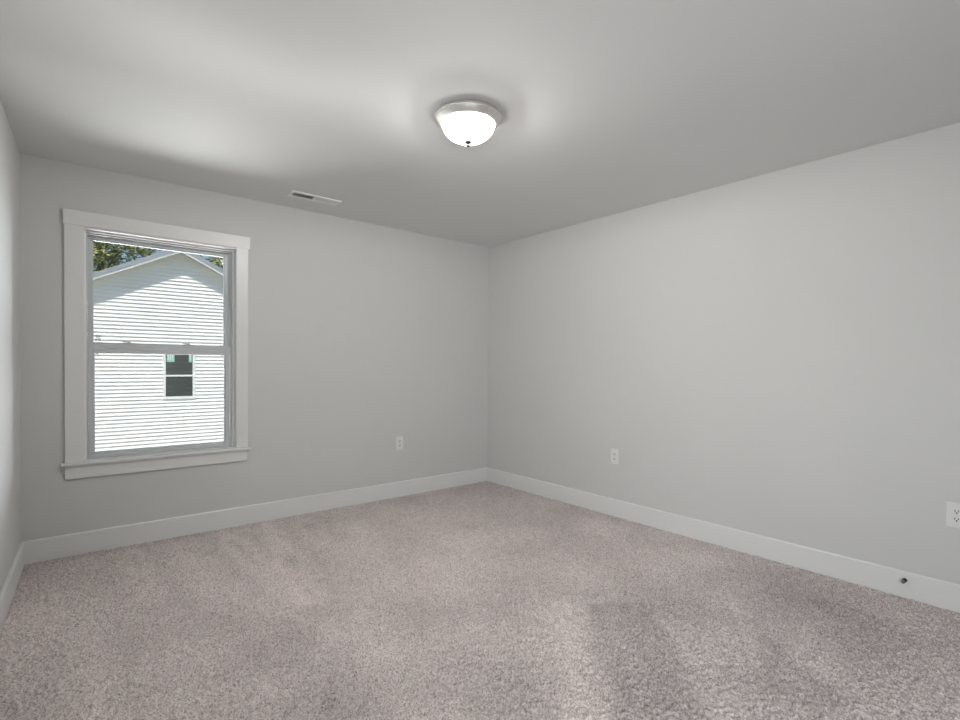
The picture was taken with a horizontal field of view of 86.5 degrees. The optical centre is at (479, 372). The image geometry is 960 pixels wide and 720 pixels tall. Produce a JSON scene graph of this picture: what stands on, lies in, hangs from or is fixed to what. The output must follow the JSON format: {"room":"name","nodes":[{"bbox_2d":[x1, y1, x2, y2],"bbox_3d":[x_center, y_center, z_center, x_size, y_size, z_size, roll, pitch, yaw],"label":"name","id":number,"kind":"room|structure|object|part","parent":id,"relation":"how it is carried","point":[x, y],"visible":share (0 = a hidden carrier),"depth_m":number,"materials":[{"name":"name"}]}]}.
{"room":"empty bedroom","nodes":[
{"label":"empty bedroom","id":0,"kind":"room"},
{"bbox_2d":[0,100,20,592],"bbox_3d":[-0.745,-0.040,0.290,0.140,2.590,6.752,0,1,-37],"label":"wall","id":1,"kind":"structure","parent":0,"point":[10,355],"depth_m":2.62,"materials":[{"name":"paint"}]},
{"bbox_2d":[0,542,23,633],"bbox_3d":[-0.738,1.134,0.412,0.014,0.138,6.607,0,1,-37],"label":"baseboard","id":2,"kind":"structure","parent":1,"relation":"attached to","point":[10,585],"depth_m":2.57,"materials":[{"name":"white wood"}]},
{"bbox_2d":[20,153,488,562],"bbox_3d":[-1.542,-0.103,4.091,4.379,2.590,0.140,0,1,-40],"label":"wall","id":3,"kind":"structure","parent":0,"point":[363,336],"depth_m":4.07,"materials":[{"name":"paint"}]},
{"bbox_2d":[61,208,251,479],"bbox_3d":[-2.190,-0.172,3.534,1.103,1.666,0.193,0,1,-40],"label":"window","id":4,"kind":"structure","parent":3,"relation":"in","point":[81,228],"depth_m":3.41,"materials":[{"name":"white wood"}]},
{"bbox_3d":[-2.524,-0.177,3.177,0.095,1.483,0.019,0,1,-40],"label":"casing","id":5,"kind":"part","parent":4,"relation":"part of","materials":[{"name":"white wood"}]},
{"bbox_3d":[-2.140,-0.959,3.473,1.082,0.090,0.024,0,1,-40],"label":"head casing","id":6,"kind":"part","parent":4,"relation":"part of","materials":[{"name":"white wood"}]},
{"bbox_3d":[-2.226,-0.521,3.584,0.840,0.730,0.030,0,1,-40],"label":"sash","id":7,"kind":"part","parent":4,"relation":"part of","materials":[{"name":"clear glass"}]},
{"bbox_3d":[-2.209,0.182,3.567,0.840,0.742,0.028,0,1,-40],"label":"sash","id":8,"kind":"part","parent":4,"relation":"part of","materials":[{"name":"grey plastic"}]},
{"bbox_3d":[-2.218,-0.173,3.579,0.887,1.465,0.088,0,1,-40],"label":"frame","id":9,"kind":"part","parent":4,"relation":"part of","materials":[{"name":"grey plastic"}]},
{"bbox_3d":[-2.195,-0.141,3.549,0.788,0.031,0.009,0,1,-40],"label":"lift rail","id":10,"kind":"part","parent":4,"relation":"part of","materials":[{"name":"grey plastic"}]},
{"bbox_3d":[-1.770,-0.180,3.798,0.081,1.483,0.019,0,1,-40],"label":"casing","id":11,"kind":"part","parent":4,"relation":"part of","materials":[{"name":"white"}]},
{"bbox_2d":[22,467,486,564],"bbox_3d":[-1.325,1.074,4.195,3.639,0.138,0.014,0,1,-40],"label":"baseboard","id":12,"kind":"structure","parent":3,"relation":"attached to","point":[55,547],"depth_m":3.74,"materials":[{"name":"white wood"}]},
{"bbox_2d":[396,436,402,449],"bbox_3d":[-0.736,0.652,4.674,0.074,0.122,0.009,0,1,-40],"label":"wall outlet","id":13,"kind":"object","parent":3,"relation":"attached to","point":[399,440],"visible":1,"depth_m":4.67,"materials":[{"name":"white plastic"}]},
{"bbox_2d":[0,0,959,246],"bbox_3d":[0.612,-1.292,1.473,4.379,0.100,6.880,0,1,-40],"label":"ceiling","id":14,"kind":"structure","parent":0,"point":[606,107],"depth_m":2.30,"materials":[{"name":"paint"}]},
{"bbox_2d":[286,190,341,205],"bbox_3d":[-1.226,-1.283,3.779,0.372,0.016,0.128,0,1,-40],"label":"ceiling vent","id":15,"kind":"object","parent":14,"relation":"in","point":[293,193],"visible":1,"depth_m":3.77,"materials":[{"name":"white metal"}]},
{"bbox_2d":[434,99,501,146],"bbox_3d":[-0.057,-1.183,2.501,0.334,0.159,0.334,0,1,-40],"label":"ceiling light","id":16,"kind":"object","parent":14,"relation":"attached to","point":[466,122],"visible":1,"depth_m":2.41,"materials":[{"name":"white glass"}]},
{"bbox_3d":[-0.057,-1.172,2.501,0.256,0.092,0.256,0,1,-40],"label":"lamp shade","id":17,"kind":"part","parent":16,"relation":"part of","materials":[{"name":"white glass"}]},
{"bbox_2d":[0,481,959,719],"bbox_3d":[0.722,1.205,1.545,3.869,0.024,6.729,0,1,-40],"label":"floor","id":18,"kind":"structure","parent":0,"point":[485,600],"depth_m":2.34,"materials":[{"name":"carpet"}]},
{"bbox_2d":[487,123,959,610],"bbox_3d":[2.281,-0.052,2.785,0.140,2.590,6.740,0,1,-40],"label":"wall","id":19,"kind":"structure","parent":0,"point":[776,355],"depth_m":3.24,"materials":[{"name":"paint"}]},
{"bbox_2d":[611,448,618,464],"bbox_3d":[1.088,0.681,4.119,0.009,0.122,0.074,0,1,-40],"label":"wall outlet","id":20,"kind":"object","parent":19,"relation":"attached to","point":[614,452],"visible":1,"depth_m":4.11,"materials":[{"name":"white plastic"}]},
{"bbox_2d":[487,467,959,612],"bbox_3d":[2.168,1.123,2.807,0.014,0.138,6.600,0,1,-40],"label":"baseboard","id":21,"kind":"structure","parent":19,"relation":"attached to","point":[920,588],"depth_m":3.24,"materials":[{"name":"white wood"}]},
{"bbox_2d":[946,502,959,527],"bbox_3d":[2.382,0.717,2.550,0.009,0.124,0.082,0,1,-40],"label":"wall outlet","id":22,"kind":"object","parent":19,"relation":"attached to","point":[952,509],"visible":1,"depth_m":2.56,"materials":[{"name":"white plastic"}]},
{"bbox_2d":[952,517,959,522],"bbox_3d":[2.379,0.736,2.548,0.003,0.025,0.034,0,1,-40],"label":"receptacle","id":23,"kind":"object","parent":22,"relation":"attached to","point":[954,519],"depth_m":2.55,"materials":[{"name":"white plastic"}]},
{"bbox_2d":[952,509,959,514],"bbox_3d":[2.379,0.697,2.547,0.003,0.025,0.034,0,1,-40],"label":"receptacle","id":24,"kind":"object","parent":22,"relation":"attached to","point":[954,511],"depth_m":2.55,"materials":[{"name":"white plastic"}]},
{"label":"outside","id":25,"kind":"structure","parent":0,"visible":0},
{"bbox_3d":[-28.892,3.484,40.506,120.000,0.200,89.000,0,1,-40],"label":"ground","id":26,"kind":"structure","parent":25,"visible":0},
{"bbox_2d":[93,241,160,272],"bbox_3d":[-17.617,-2.547,23.450,5.923,12.553,5.162,0,1,-12],"label":"broadleaf tree","id":27,"kind":"object","parent":26,"relation":"on","point":[101,255],"visible":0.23,"depth_m":23.46,"materials":[{"name":"green plant"}]},
{"bbox_2d":[93,250,223,451],"bbox_3d":[-10.770,0.202,17.085,9.900,7.348,8.542,0,1,-40],"label":"neighboring house","id":28,"kind":"structure","parent":26,"relation":"on","point":[165,297],"depth_m":13.69,"materials":[{"name":"white plastic"}]},
{"bbox_3d":[-9.961,-2.016,12.203,4.950,2.530,0.030,0,1,-40],"label":"rake trim","id":29,"kind":"part","parent":28,"relation":"part of","materials":[{"name":"white wood"}]},
{"bbox_3d":[-8.262,-0.280,14.018,0.646,0.712,0.004,0,1,-40],"label":"pane","id":30,"kind":"part","parent":28,"relation":"part of","materials":[{"name":"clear glass"}]},
{"bbox_3d":[-8.258,0.393,14.015,0.646,0.543,0.004,0,1,-40],"label":"pane","id":31,"kind":"part","parent":28,"relation":"part of","materials":[{"name":"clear glass"}]},
{"bbox_3d":[-6.142,-2.030,15.352,4.950,2.530,0.030,0,1,-40],"label":"rake trim","id":32,"kind":"part","parent":28,"relation":"part of","materials":[{"name":"white wood"}]},
{"bbox_2d":[200,255,222,268],"bbox_3d":[-13.888,-1.841,27.719,4.232,11.081,5.258,0,1,-40],"label":"broadleaf tree","id":33,"kind":"object","parent":26,"relation":"on","point":[215,260],"visible":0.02,"depth_m":26.60,"materials":[{"name":"green plant"}]}
]}

